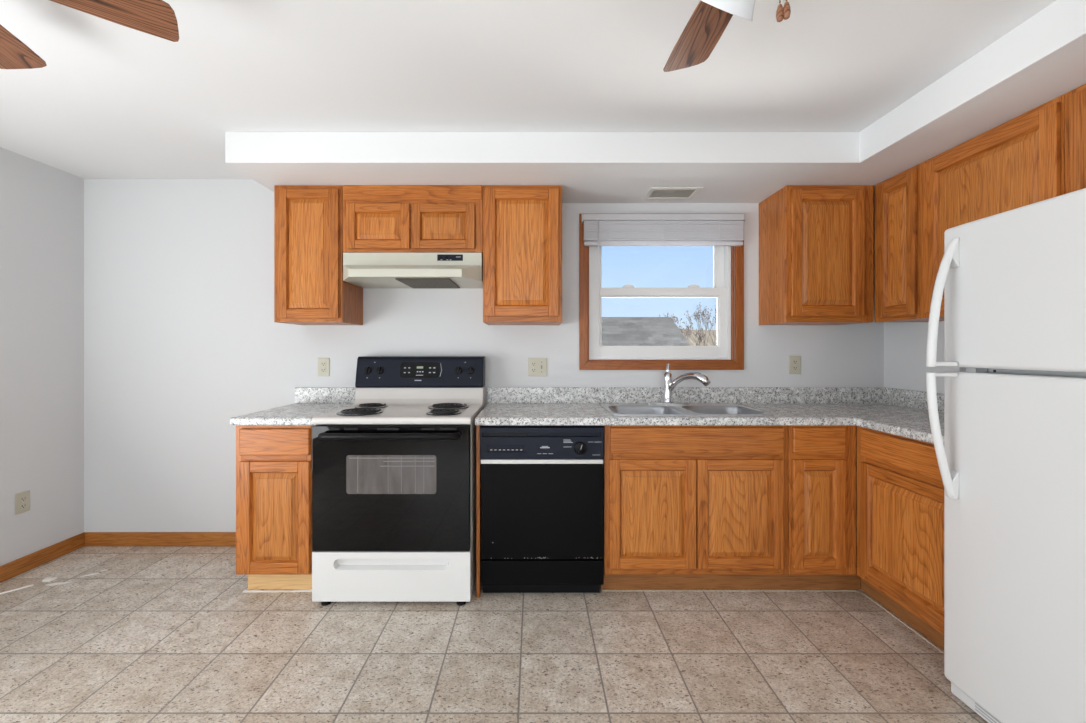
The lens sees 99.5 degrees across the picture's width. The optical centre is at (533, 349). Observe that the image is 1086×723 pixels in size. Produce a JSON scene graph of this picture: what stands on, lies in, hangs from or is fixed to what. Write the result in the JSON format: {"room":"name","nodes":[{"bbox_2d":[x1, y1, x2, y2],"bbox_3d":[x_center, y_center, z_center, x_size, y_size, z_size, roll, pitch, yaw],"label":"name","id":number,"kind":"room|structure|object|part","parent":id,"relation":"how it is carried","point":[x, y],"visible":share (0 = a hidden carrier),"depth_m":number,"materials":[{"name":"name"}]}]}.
{"room":"kitchen","nodes":[
{"label":"kitchen","id":0,"kind":"room"},
{"bbox_2d":[0,147,83,565],"bbox_3d":[-2.885,0.077,-0.258,0.127,2.304,6.292,0,0,0],"label":"wall","id":1,"kind":"structure","parent":0,"point":[42,205],"depth_m":2.63,"materials":[{"name":"white paint"}]},
{"bbox_2d":[15,490,29,514],"bbox_3d":[-2.817,0.841,2.538,0.009,0.114,0.072,0,0,0],"label":"wall outlet","id":2,"kind":"object","parent":1,"relation":"attached to","point":[22,500],"visible":1,"depth_m":2.53,"materials":[{"name":"beige plastic"}]},
{"bbox_2d":[20,496,26,501],"bbox_3d":[-2.814,0.821,2.538,0.003,0.028,0.032,0,0,0],"label":"receptacle","id":3,"kind":"object","parent":2,"relation":"attached to","point":[22,498],"depth_m":2.54,"materials":[{"name":"beige plastic"}]},
{"bbox_2d":[20,503,26,508],"bbox_3d":[-2.814,0.860,2.538,0.003,0.028,0.032,0,0,0],"label":"receptacle","id":4,"kind":"object","parent":2,"relation":"attached to","point":[22,505],"depth_m":2.54,"materials":[{"name":"beige plastic"}]},
{"bbox_2d":[0,532,84,582],"bbox_3d":[-2.816,1.185,2.314,0.013,0.087,1.148,0,0,0],"label":"baseboard","id":5,"kind":"structure","parent":1,"relation":"attached to","point":[21,565],"depth_m":2.62,"materials":[{"name":"brown wood"}]},
{"bbox_2d":[84,179,883,545],"bbox_3d":[-0.311,0.077,2.951,5.276,2.609,0.127,0,0,0],"label":"wall","id":6,"kind":"structure","parent":0,"point":[182,338],"depth_m":2.89,"materials":[{"name":"white paint"}]},
{"bbox_2d":[85,532,235,545],"bbox_3d":[-2.145,1.185,2.882,1.326,0.087,0.013,0,0,0],"label":"baseboard","id":7,"kind":"structure","parent":6,"relation":"attached to","point":[91,538],"depth_m":2.88,"materials":[{"name":"brown wood"}]},
{"bbox_2d":[274,186,362,324],"bbox_3d":[-1.259,-0.537,2.719,0.380,0.764,0.335,0,0,0],"label":"upper cabinet","id":8,"kind":"object","parent":6,"relation":"attached to","point":[310,288],"visible":0.98,"depth_m":2.55,"materials":[{"name":"brown wood"}]},
{"bbox_3d":[-1.253,-0.537,2.561,0.336,0.719,0.018,0,0,0],"label":"door","id":9,"kind":"part","parent":8,"relation":"part of","materials":[{"name":"brown wood"}]},
{"bbox_3d":[-1.253,-0.537,2.559,0.223,0.606,0.014,0,0,0],"label":"raised panel","id":10,"kind":"part","parent":8,"relation":"part of","materials":[{"name":"brown wood"}]},
{"bbox_2d":[318,358,329,375],"bbox_3d":[-1.316,0.107,2.883,0.072,0.114,0.009,0,0,0],"label":"wall outlet","id":11,"kind":"object","parent":6,"relation":"attached to","point":[323,363],"visible":1,"depth_m":2.88,"materials":[{"name":"beige plastic"}]},
{"bbox_2d":[295,387,355,403],"bbox_3d":[-1.278,0.303,2.878,0.422,0.137,0.019,0,0,0],"label":"backsplash","id":12,"kind":"structure","parent":6,"relation":"attached to","point":[303,395],"depth_m":2.87,"materials":[{"name":"stone"}]},
{"bbox_2d":[343,185,482,254],"bbox_3d":[-0.676,-0.733,2.719,0.783,0.373,0.335,0,0,0],"label":"upper cabinet","id":13,"kind":"object","parent":6,"relation":"attached to","point":[376,218],"visible":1,"depth_m":2.56,"materials":[{"name":"brown wood"}]},
{"bbox_3d":[-0.864,-0.690,2.561,0.350,0.252,0.018,0,0,0],"label":"door","id":14,"kind":"part","parent":13,"relation":"part of","materials":[{"name":"brown wood"}]},
{"bbox_3d":[-0.864,-0.690,2.559,0.242,0.143,0.014,0,0,0],"label":"raised panel","id":15,"kind":"part","parent":13,"relation":"part of","materials":[{"name":"brown wood"}]},
{"bbox_2d":[343,253,482,287],"bbox_3d":[-0.676,-0.461,2.657,0.774,0.165,0.457,0,0,0],"label":"range hood","id":16,"kind":"object","parent":13,"relation":"attached to","point":[364,270],"visible":0.93,"depth_m":2.56,"materials":[{"name":"beige metal"}]},
{"bbox_2d":[437,255,462,260],"bbox_3d":[-0.465,-0.515,2.564,0.142,0.034,0.002,0,0,0],"label":"switch plate","id":17,"kind":"object","parent":16,"relation":"attached to","point":[439,257],"depth_m":2.56,"materials":[{"name":"black plastic"}]},
{"bbox_3d":[-0.502,-0.690,2.561,0.350,0.252,0.018,0,0,0],"label":"door","id":18,"kind":"part","parent":13,"relation":"part of","materials":[{"name":"brown wood"}]},
{"bbox_3d":[-0.502,-0.690,2.559,0.242,0.143,0.014,0,0,0],"label":"raised panel","id":19,"kind":"part","parent":13,"relation":"part of","materials":[{"name":"brown wood"}]},
{"bbox_2d":[483,186,561,324],"bbox_3d":[-0.061,-0.537,2.719,0.444,0.764,0.335,0,0,0],"label":"upper cabinet","id":20,"kind":"object","parent":6,"relation":"attached to","point":[522,225],"visible":1,"depth_m":2.55,"materials":[{"name":"brown wood"}]},
{"bbox_3d":[-0.065,-0.543,2.559,0.283,0.584,0.014,0,0,0],"label":"raised panel","id":21,"kind":"part","parent":20,"relation":"part of","materials":[{"name":"brown wood"}]},
{"bbox_2d":[528,358,546,375],"bbox_3d":[0.025,0.107,2.878,0.117,0.114,0.019,0,0,0],"label":"outlet switch plate","id":22,"kind":"object","parent":6,"relation":"attached to","point":[536,366],"visible":1,"depth_m":2.88,"materials":[{"name":"beige plastic"}]},
{"bbox_2d":[579,214,743,369],"bbox_3d":[0.801,-0.364,2.938,1.027,0.977,0.135,0,0,0],"label":"window","id":23,"kind":"structure","parent":6,"relation":"in","point":[592,355],"depth_m":2.91,"materials":[{"name":"white plastic"}]},
{"bbox_3d":[0.800,-0.565,2.976,0.858,0.409,0.030,0,0,0],"label":"sash","id":24,"kind":"part","parent":23,"relation":"part of","materials":[{"name":"white plastic"}]},
{"bbox_3d":[0.800,-0.175,2.941,0.858,0.442,0.030,0,0,0],"label":"sash","id":25,"kind":"part","parent":23,"relation":"part of","materials":[{"name":"white plastic"}]},
{"bbox_3d":[0.800,-0.364,2.958,0.899,0.851,0.094,0,0,0],"label":"frame","id":26,"kind":"part","parent":23,"relation":"part of","materials":[{"name":"white plastic"}]},
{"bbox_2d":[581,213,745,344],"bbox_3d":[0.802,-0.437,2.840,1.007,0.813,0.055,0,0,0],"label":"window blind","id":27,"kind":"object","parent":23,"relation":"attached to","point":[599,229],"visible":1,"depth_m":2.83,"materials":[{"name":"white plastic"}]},
{"bbox_3d":[0.801,-0.657,2.846,0.978,0.023,0.036,0,0,0],"label":"rail","id":28,"kind":"part","parent":27,"relation":"part of","materials":[{"name":"white plastic"}]},
{"bbox_2d":[487,387,943,412],"bbox_3d":[0.955,0.303,2.279,2.489,0.138,1.217,0,0,0],"label":"backsplash","id":29,"kind":"structure","parent":6,"relation":"attached to","point":[495,395],"depth_m":2.87,"materials":[{"name":"stone"}]},
{"bbox_2d":[789,356,800,373],"bbox_3d":[1.638,0.094,2.883,0.072,0.114,0.009,0,0,0],"label":"wall outlet","id":30,"kind":"object","parent":6,"relation":"attached to","point":[794,361],"visible":1,"depth_m":2.88,"materials":[{"name":"beige plastic"}]},
{"bbox_2d":[759,186,872,324],"bbox_3d":[1.657,-0.537,2.719,0.488,0.764,0.335,0,0,0],"label":"upper cabinet","id":31,"kind":"object","parent":6,"relation":"attached to","point":[816,242],"visible":1,"depth_m":2.56,"materials":[{"name":"brown wood"}]},
{"bbox_3d":[1.637,-0.541,2.559,0.278,0.578,0.014,0,0,0],"label":"raised panel","id":32,"kind":"part","parent":31,"relation":"part of","materials":[{"name":"brown wood"}]},
{"bbox_3d":[1.637,-0.541,2.561,0.404,0.704,0.018,0,0,0],"label":"door","id":33,"kind":"part","parent":31,"relation":"part of","materials":[{"name":"brown wood"}]},
{"bbox_2d":[0,546,987,722],"bbox_3d":[-0.311,1.306,-0.258,5.276,0.152,6.546,0,0,0],"label":"floor","id":34,"kind":"structure","parent":0,"point":[163,634],"depth_m":1.86,"materials":[{"name":"tile"}]},
{"bbox_2d":[0,584,33,593],"bbox_3d":[-2.681,1.228,2.323,0.015,0.011,0.213,0,0,43],"label":"thread","id":35,"kind":"object","parent":34,"relation":"on","point":[31,584],"visible":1,"depth_m":2.36,"materials":[{"name":"white"}]},
{"bbox_2d":[42,577,56,581],"bbox_3d":[-2.578,1.223,2.452,0.046,0.012,0.031,0,0,-9],"label":"flake","id":36,"kind":"object","parent":34,"relation":"on","point":[48,579],"visible":1,"depth_m":2.44,"materials":[{"name":"white"}]},
{"bbox_2d":[47,582,69,585],"bbox_3d":[-2.497,1.228,2.419,0.107,0.002,0.030,0,0,-33],"label":"flake","id":37,"kind":"object","parent":34,"relation":"on","point":[58,583],"visible":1,"depth_m":2.42,"materials":[{"name":"white"}]},
{"bbox_2d":[236,426,312,588],"bbox_3d":[-1.290,0.800,2.576,0.375,0.855,0.622,0,0,0],"label":"base cabinet","id":38,"kind":"object","parent":34,"relation":"on","point":[274,463],"visible":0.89,"depth_m":2.27,"materials":[{"name":"brown wood"}]},
{"bbox_3d":[-1.278,0.455,2.274,0.344,0.132,0.018,0,0,0],"label":"drawer","id":39,"kind":"part","parent":38,"relation":"part of","materials":[{"name":"brown wood"}]},
{"bbox_3d":[-1.278,0.826,2.274,0.344,0.552,0.018,0,0,0],"label":"door","id":40,"kind":"part","parent":38,"relation":"part of","materials":[{"name":"brown wood"}]},
{"bbox_3d":[-1.278,0.826,2.272,0.223,0.432,0.014,0,0,0],"label":"raised panel","id":41,"kind":"part","parent":38,"relation":"part of","materials":[{"name":"brown wood"}]},
{"bbox_2d":[230,387,355,425],"bbox_3d":[-1.281,0.303,2.572,0.428,0.137,0.631,0,0,0],"label":"countertop","id":42,"kind":"structure","parent":38,"relation":"on","point":[310,402],"depth_m":2.62,"materials":[{"name":"stone"}]},
{"bbox_2d":[243,589,311,591],"bbox_3d":[-1.292,1.228,2.352,0.373,0.003,0.034,0,0,-1],"label":"caulk line","id":43,"kind":"object","parent":34,"relation":"on","point":[255,590],"visible":0.89,"depth_m":2.35,"materials":[{"name":"white"}]},
{"bbox_2d":[312,356,484,605],"bbox_3d":[-0.679,0.634,2.500,0.760,1.190,0.736,0,0,0],"label":"stove","id":44,"kind":"object","parent":34,"relation":"on","point":[394,468],"visible":1,"depth_m":2.20,"materials":[{"name":"white metal"}]},
{"bbox_3d":[-0.838,0.594,2.194,0.002,0.173,0.001,0,0,0],"label":"rack rod","id":45,"kind":"part","parent":44,"relation":"part of","materials":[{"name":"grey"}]},
{"bbox_3d":[-0.988,0.121,2.740,0.043,0.043,0.019,0,0,0],"label":"knob","id":46,"kind":"part","parent":44,"relation":"part of","materials":[{"name":"black plastic"}]},
{"bbox_3d":[-0.914,0.121,2.740,0.043,0.043,0.019,0,0,0],"label":"knob","id":47,"kind":"part","parent":44,"relation":"part of","materials":[{"name":"black plastic"}]},
{"bbox_3d":[-0.678,0.406,2.166,0.670,0.036,0.067,0,0,0],"label":"handle","id":48,"kind":"part","parent":44,"relation":"part of","materials":[{"name":"black plastic"}]},
{"bbox_3d":[-0.680,1.084,2.217,0.756,0.235,0.039,0,0,0],"label":"storage drawer","id":49,"kind":"part","parent":44,"relation":"part of","materials":[{"name":"white metal"}]},
{"bbox_3d":[-0.681,0.662,2.216,0.753,0.599,0.041,0,0,0],"label":"oven door","id":50,"kind":"part","parent":44,"relation":"part of","materials":[{"name":"black glass"}]},
{"bbox_3d":[-0.676,0.516,2.193,0.406,0.005,0.001,0,0,0],"label":"rack rod","id":51,"kind":"part","parent":44,"relation":"part of","materials":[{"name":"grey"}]},
{"bbox_2d":[312,386,484,423],"bbox_3d":[-0.679,0.291,2.527,0.760,0.133,0.666,0,0,0],"label":"cooktop","id":52,"kind":"object","parent":44,"relation":"in","point":[372,404],"depth_m":2.57,"materials":[{"name":"white metal"}]},
{"bbox_3d":[-0.630,0.594,2.194,0.002,0.173,0.001,0,0,0],"label":"rack rod","id":53,"kind":"part","parent":44,"relation":"part of","materials":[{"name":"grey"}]},
{"bbox_3d":[-0.602,0.554,2.193,0.259,0.005,0.001,0,0,0],"label":"rack rod","id":54,"kind":"part","parent":44,"relation":"part of","materials":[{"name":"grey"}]},
{"bbox_3d":[-0.594,0.531,2.193,0.244,0.005,0.001,0,0,0],"label":"rack rod","id":55,"kind":"part","parent":44,"relation":"part of","materials":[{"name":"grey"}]},
{"bbox_3d":[-0.564,0.594,2.194,0.002,0.173,0.001,0,0,0],"label":"rack rod","id":56,"kind":"part","parent":44,"relation":"part of","materials":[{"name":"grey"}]},
{"bbox_3d":[-0.678,0.119,2.746,0.234,0.091,0.025,0,0,0],"label":"display panel","id":57,"kind":"part","parent":44,"relation":"part of","materials":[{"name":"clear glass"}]},
{"bbox_3d":[-0.447,0.121,2.740,0.043,0.043,0.019,0,0,0],"label":"knob","id":58,"kind":"part","parent":44,"relation":"part of","materials":[{"name":"black plastic"}]},
{"bbox_3d":[-0.373,0.121,2.740,0.043,0.043,0.019,0,0,0],"label":"knob","id":59,"kind":"part","parent":44,"relation":"part of","materials":[{"name":"black plastic"}]},
{"bbox_2d":[476,426,481,596],"bbox_3d":[-0.275,0.801,2.584,0.016,0.856,0.602,0,0,0],"label":"end panel","id":60,"kind":"object","parent":34,"relation":"on","point":[478,465],"visible":0.36,"depth_m":2.28,"materials":[{"name":"brown wood"}]},
{"bbox_2d":[480,426,603,592],"bbox_3d":[0.041,0.804,2.553,0.610,0.851,0.635,0,0,0],"label":"dishwasher","id":61,"kind":"object","parent":34,"relation":"on","point":[542,486],"visible":1,"depth_m":2.26,"materials":[{"name":"black plastic"}]},
{"bbox_3d":[0.039,1.192,2.339,0.592,0.071,0.025,0,0,0],"label":"toe plate","id":62,"kind":"part","parent":61,"relation":"part of","materials":[{"name":"black plastic"}]},
{"bbox_3d":[0.042,0.796,2.283,0.602,0.471,0.037,0,0,0],"label":"door panel","id":63,"kind":"part","parent":61,"relation":"part of","materials":[{"name":"black ceramic"}]},
{"bbox_3d":[0.041,0.460,2.285,0.610,0.155,0.048,0,0,0],"label":"control panel","id":64,"kind":"part","parent":61,"relation":"part of","materials":[{"name":"black plastic"}]},
{"bbox_3d":[0.042,1.096,2.281,0.607,0.117,0.041,0,0,0],"label":"access panel","id":65,"kind":"part","parent":61,"relation":"part of","materials":[{"name":"black ceramic"}]},
{"bbox_3d":[0.230,0.481,2.254,0.064,0.064,0.013,0,0,0],"label":"dial knob","id":66,"kind":"part","parent":61,"relation":"part of","materials":[{"name":"black plastic"}]},
{"bbox_2d":[601,426,787,588],"bbox_3d":[0.806,0.800,2.576,0.920,0.855,0.622,0,0,0],"label":"base cabinet","id":67,"kind":"object","parent":34,"relation":"on","point":[685,507],"visible":0.94,"depth_m":2.27,"materials":[{"name":"brown wood"}]},
{"bbox_3d":[0.589,0.810,2.274,0.427,0.538,0.018,0,0,0],"label":"door","id":68,"kind":"part","parent":67,"relation":"part of","materials":[{"name":"brown wood"}]},
{"bbox_3d":[0.589,0.810,2.272,0.311,0.423,0.014,0,0,0],"label":"raised panel","id":69,"kind":"part","parent":67,"relation":"part of","materials":[{"name":"brown wood"}]},
{"bbox_3d":[0.808,0.447,2.274,0.855,0.127,0.018,0,0,0],"label":"false drawer","id":70,"kind":"part","parent":67,"relation":"part of","materials":[{"name":"brown wood"}]},
{"bbox_3d":[1.022,0.810,2.272,0.310,0.423,0.014,0,0,0],"label":"raised panel","id":71,"kind":"part","parent":67,"relation":"part of","materials":[{"name":"brown wood"}]},
{"bbox_3d":[1.022,0.810,2.274,0.425,0.538,0.018,0,0,0],"label":"door","id":72,"kind":"part","parent":67,"relation":"part of","materials":[{"name":"brown wood"}]},
{"bbox_2d":[601,589,859,590],"bbox_3d":[1.006,1.228,2.352,1.321,0.003,0.016,0,0,0],"label":"caulk line","id":73,"kind":"object","parent":34,"relation":"on","point":[648,589],"visible":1,"depth_m":2.35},
{"bbox_2d":[780,426,860,588],"bbox_3d":[1.472,0.800,2.576,0.412,0.855,0.622,0,0,0],"label":"base cabinet","id":74,"kind":"object","parent":34,"relation":"on","point":[821,459],"visible":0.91,"depth_m":2.27,"materials":[{"name":"brown wood"}]},
{"bbox_3d":[1.411,0.810,2.272,0.141,0.423,0.014,0,0,0],"label":"raised panel","id":75,"kind":"part","parent":74,"relation":"part of","materials":[{"name":"brown wood"}]},
{"bbox_3d":[1.411,0.447,2.274,0.256,0.127,0.018,0,0,0],"label":"drawer","id":76,"kind":"part","parent":74,"relation":"part of","materials":[{"name":"brown wood"}]},
{"bbox_3d":[1.411,0.810,2.274,0.256,0.538,0.018,0,0,0],"label":"door","id":77,"kind":"part","parent":74,"relation":"part of","materials":[{"name":"brown wood"}]},
{"bbox_2d":[857,426,943,649],"bbox_3d":[1.890,0.800,2.016,0.613,0.855,0.685,0,0,0],"label":"base cabinet","id":78,"kind":"object","parent":34,"relation":"on","point":[900,487],"visible":0.35,"depth_m":1.99,"materials":[{"name":"brown wood"}]},
{"bbox_2d":[475,387,943,443],"bbox_3d":[0.955,0.303,2.279,2.489,0.138,1.217,0,0,0],"label":"countertop","id":79,"kind":"structure","parent":78,"relation":"on","point":[900,412],"depth_m":2.68,"materials":[{"name":"stone"}]},
{"bbox_2d":[646,363,710,404],"bbox_3d":[0.870,0.204,2.738,0.372,0.248,0.162,0,0,31],"label":"faucet","id":80,"kind":"object","parent":79,"relation":"on","point":[669,385],"visible":1,"depth_m":2.74,"materials":[{"name":"silver metal"}]},
{"bbox_3d":[0.811,0.114,2.778,0.034,0.067,0.042,0,0,0],"label":"lever","id":81,"kind":"part","parent":80,"relation":"part of","materials":[{"name":"silver metal"}]},
{"bbox_3d":[0.810,0.323,2.774,0.259,0.010,0.058,0,0,0],"label":"plate","id":82,"kind":"part","parent":80,"relation":"part of","materials":[{"name":"silver metal"}]},
{"bbox_3d":[0.904,0.188,2.684,0.048,0.122,0.266,0,0,-44],"label":"spout","id":83,"kind":"part","parent":80,"relation":"part of","materials":[{"name":"silver metal"}]},
{"bbox_2d":[600,403,773,415],"bbox_3d":[0.819,0.423,2.578,0.831,0.188,0.503,0,0,0],"label":"sink","id":84,"kind":"object","parent":79,"relation":"in","point":[619,409],"visible":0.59,"depth_m":2.71,"materials":[{"name":"silver metal"}]},
{"bbox_3d":[0.607,0.423,2.538,0.361,0.188,0.361,0,0,0],"label":"bowl","id":85,"kind":"part","parent":84,"relation":"part of","materials":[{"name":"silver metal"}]},
{"bbox_3d":[1.031,0.423,2.538,0.361,0.188,0.361,0,0,0],"label":"bowl","id":86,"kind":"part","parent":84,"relation":"part of","materials":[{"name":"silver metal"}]},
{"bbox_3d":[1.593,0.447,1.966,0.018,0.127,0.531,0,0,0],"label":"drawer","id":87,"kind":"part","parent":78,"relation":"part of","materials":[{"name":"brown wood"}]},
{"bbox_3d":[1.591,0.810,1.966,0.014,0.423,0.415,0,0,0],"label":"raised panel","id":88,"kind":"part","parent":78,"relation":"part of","materials":[{"name":"brown wood"}]},
{"bbox_2d":[861,592,943,652],"bbox_3d":[1.668,1.228,2.009,0.016,0.003,0.655,0,0,0],"label":"caulk line","id":89,"kind":"object","parent":34,"relation":"on","point":[877,603],"visible":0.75,"depth_m":2.06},
{"bbox_2d":[926,188,1085,722],"bbox_3d":[1.771,0.399,1.265,0.826,1.660,0.762,0,0,0],"label":"refrigerator","id":90,"kind":"object","parent":34,"relation":"on","point":[1011,459],"visible":1,"depth_m":1.39,"materials":[{"name":"white metal"}]},
{"bbox_3d":[1.405,0.294,1.588,0.094,0.433,0.029,0,0,0],"label":"handle","id":91,"kind":"part","parent":90,"relation":"part of","materials":[{"name":"white plastic"}]},
{"bbox_3d":[1.410,-0.165,1.588,0.104,0.443,0.030,0,0,0],"label":"handle","id":92,"kind":"part","parent":90,"relation":"part of","materials":[{"name":"white plastic"}]},
{"bbox_3d":[1.410,0.048,1.588,0.090,0.015,0.024,0,0,0],"label":"handle mount","id":93,"kind":"part","parent":90,"relation":"part of","materials":[{"name":"white plastic"}]},
{"bbox_3d":[1.410,0.085,1.588,0.090,0.013,0.024,0,0,0],"label":"handle mount","id":94,"kind":"part","parent":90,"relation":"part of","materials":[{"name":"white plastic"}]},
{"bbox_3d":[1.444,0.463,1.590,0.028,0.090,0.030,0,0,0],"label":"handle mount","id":95,"kind":"part","parent":90,"relation":"part of","materials":[{"name":"white plastic"}]},
{"bbox_3d":[1.444,-0.333,1.590,0.028,0.095,0.030,0,0,0],"label":"handle mount","id":96,"kind":"part","parent":90,"relation":"part of","materials":[{"name":"white plastic"}]},
{"bbox_3d":[1.483,-0.185,1.265,0.056,0.490,0.762,0,0,0],"label":"freezer door","id":97,"kind":"part","parent":90,"relation":"part of","materials":[{"name":"white ceramic"}]},
{"bbox_3d":[1.483,0.622,1.265,0.056,1.094,0.762,0,0,0],"label":"door","id":98,"kind":"part","parent":90,"relation":"part of","materials":[{"name":"white ceramic"}]},
{"bbox_2d":[0,0,1055,178],"bbox_3d":[-0.311,-1.151,-0.258,5.276,0.152,6.546,0,0,0],"label":"ceiling","id":99,"kind":"structure","parent":0,"point":[110,100],"depth_m":1.74,"materials":[{"name":"white paint"}]},
{"bbox_2d":[0,0,178,68],"bbox_3d":[-1.498,-0.866,0.942,1.086,0.416,1.122,0,0,0],"label":"ceiling fan","id":100,"kind":"object","parent":99,"relation":"hanging from","point":[157,18],"visible":1,"depth_m":1.27,"materials":[{"name":"brown wood"}]},
{"bbox_3d":[-1.580,-0.916,1.291,0.138,0.006,0.437,-12,4,-19],"label":"blade","id":101,"kind":"part","parent":100,"relation":"part of","materials":[{"name":"brown wood"}]},
{"bbox_3d":[-1.175,-0.916,1.167,0.437,0.006,0.138,0,-11,-37],"label":"blade","id":102,"kind":"part","parent":100,"relation":"part of","materials":[{"name":"brown wood"}]},
{"bbox_2d":[663,0,790,71],"bbox_3d":[0.487,-0.866,0.952,1.122,0.416,1.086,0,0,0],"label":"ceiling fan","id":103,"kind":"object","parent":99,"relation":"hanging from","point":[709,20],"visible":1,"depth_m":1.30,"materials":[{"name":"white"}]},
{"bbox_3d":[0.490,-0.916,1.278,0.138,0.006,0.437,-11,0,-1],"label":"blade","id":104,"kind":"part","parent":103,"relation":"part of","materials":[{"name":"brown wood"}]},
{"bbox_3d":[0.436,-0.802,1.040,0.141,0.144,0.143,0,0,0],"label":"lamp shade","id":105,"kind":"part","parent":103,"relation":"part of","materials":[{"name":"white glass"}]},
{"bbox_2d":[884,321,959,393],"bbox_3d":[2.263,0.077,-0.258,0.127,2.304,6.292,0,0,0],"label":"wall","id":106,"kind":"structure","parent":0,"point":[905,343],"depth_m":2.69,"materials":[{"name":"white paint"}]},
{"bbox_2d":[225,0,1085,202],"bbox_3d":[0.342,-0.998,-0.258,3.716,0.154,6.292,0,0,0],"label":"soffit","id":107,"kind":"object","parent":106,"relation":"attached to","point":[1042,59],"depth_m":2.26,"materials":[{"name":"white paint"}]},
{"bbox_2d":[642,187,702,199],"bbox_3d":[0.810,-0.916,2.695,0.300,0.008,0.198,0,0,0],"label":"air vent","id":108,"kind":"object","parent":107,"relation":"attached to","point":[654,193],"visible":1,"depth_m":2.70,"materials":[{"name":"white metal"}]},
{"bbox_2d":[875,164,943,321],"bbox_3d":[2.042,-0.537,2.419,0.311,0.764,0.300,0,0,0],"label":"upper cabinet","id":109,"kind":"object","parent":106,"relation":"attached to","point":[897,198],"visible":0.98,"depth_m":2.38,"materials":[{"name":"brown wood"}]},
{"bbox_3d":[1.895,-0.537,2.403,0.018,0.719,0.246,0,0,0],"label":"door","id":110,"kind":"part","parent":109,"relation":"part of","materials":[{"name":"brown wood"}]},
{"bbox_3d":[1.894,-0.537,2.403,0.014,0.606,0.133,0,0,0],"label":"raised panel","id":111,"kind":"part","parent":109,"relation":"part of","materials":[{"name":"brown wood"}]},
{"bbox_3d":[1.915,-0.537,2.419,0.019,0.764,0.300,0,0,0],"label":"frame","id":112,"kind":"part","parent":109,"relation":"part of","materials":[{"name":"brown wood"}]},
{"bbox_2d":[920,94,1064,318],"bbox_3d":[2.042,-0.537,1.960,0.311,0.764,0.615,0,0,0],"label":"upper cabinet","id":113,"kind":"object","parent":106,"relation":"attached to","point":[1018,162],"visible":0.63,"depth_m":1.91,"materials":[{"name":"brown wood"}]},
{"bbox_3d":[1.894,-0.537,1.942,0.014,0.588,0.434,0,0,0],"label":"raised panel","id":114,"kind":"part","parent":113,"relation":"part of","materials":[{"name":"brown wood"}]},
{"bbox_2d":[1065,84,1085,193],"bbox_3d":[2.042,-0.716,1.270,0.311,0.406,0.761,0,0,0],"label":"upper cabinet","id":115,"kind":"object","parent":106,"relation":"attached to","point":[1075,99],"visible":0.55,"depth_m":1.60,"materials":[{"name":"brown wood"}]},
{"label":"outside","id":116,"kind":"structure","parent":0,"visible":0},
{"bbox_3d":[12.700,4.049,77.710,152.400,0.051,149.380,0,0,0],"label":"ground","id":117,"kind":"structure","parent":116,"visible":0},
{"bbox_2d":[602,317,690,345],"bbox_3d":[0.241,1.466,15.240,8.611,5.116,8.331,0,0,0],"label":"neighbor house","id":118,"kind":"structure","parent":117,"relation":"on","point":[616,331],"depth_m":14.13,"materials":[{"name":"grey"}]},
{"bbox_2d":[671,314,705,345],"bbox_3d":[10.516,0.797,31.640,2.537,6.459,1.872,0,0,0],"label":"bare tree","id":119,"kind":"object","parent":117,"relation":"on","point":[677,321],"visible":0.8,"depth_m":31.25,"materials":[{"name":"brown plant"}]},
{"bbox_2d":[680,329,716,345],"bbox_3d":[56.769,0.013,77.468,83.058,7.969,33.778,0,0,0],"label":"thicket","id":120,"kind":"object","parent":117,"relation":"on","point":[691,341],"visible":0.04,"depth_m":71.83,"materials":[{"name":"beige plant"}]},
{"bbox_2d":[682,302,716,345],"bbox_3d":[14.130,-0.006,38.581,3.230,8.068,1.194,0,0,0],"label":"bare tree","id":121,"kind":"object","parent":117,"relation":"on","point":[705,310],"visible":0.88,"depth_m":38.70,"materials":[{"name":"grey plant"}]},
{"bbox_2d":[701,305,716,345],"bbox_3d":[18.564,-0.384,47.281,2.482,8.818,1.753,0,0,26],"label":"bare tree","id":122,"kind":"object","parent":117,"relation":"on","point":[715,305],"visible":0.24,"depth_m":47.03,"materials":[{"name":"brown plant"}]}
]}

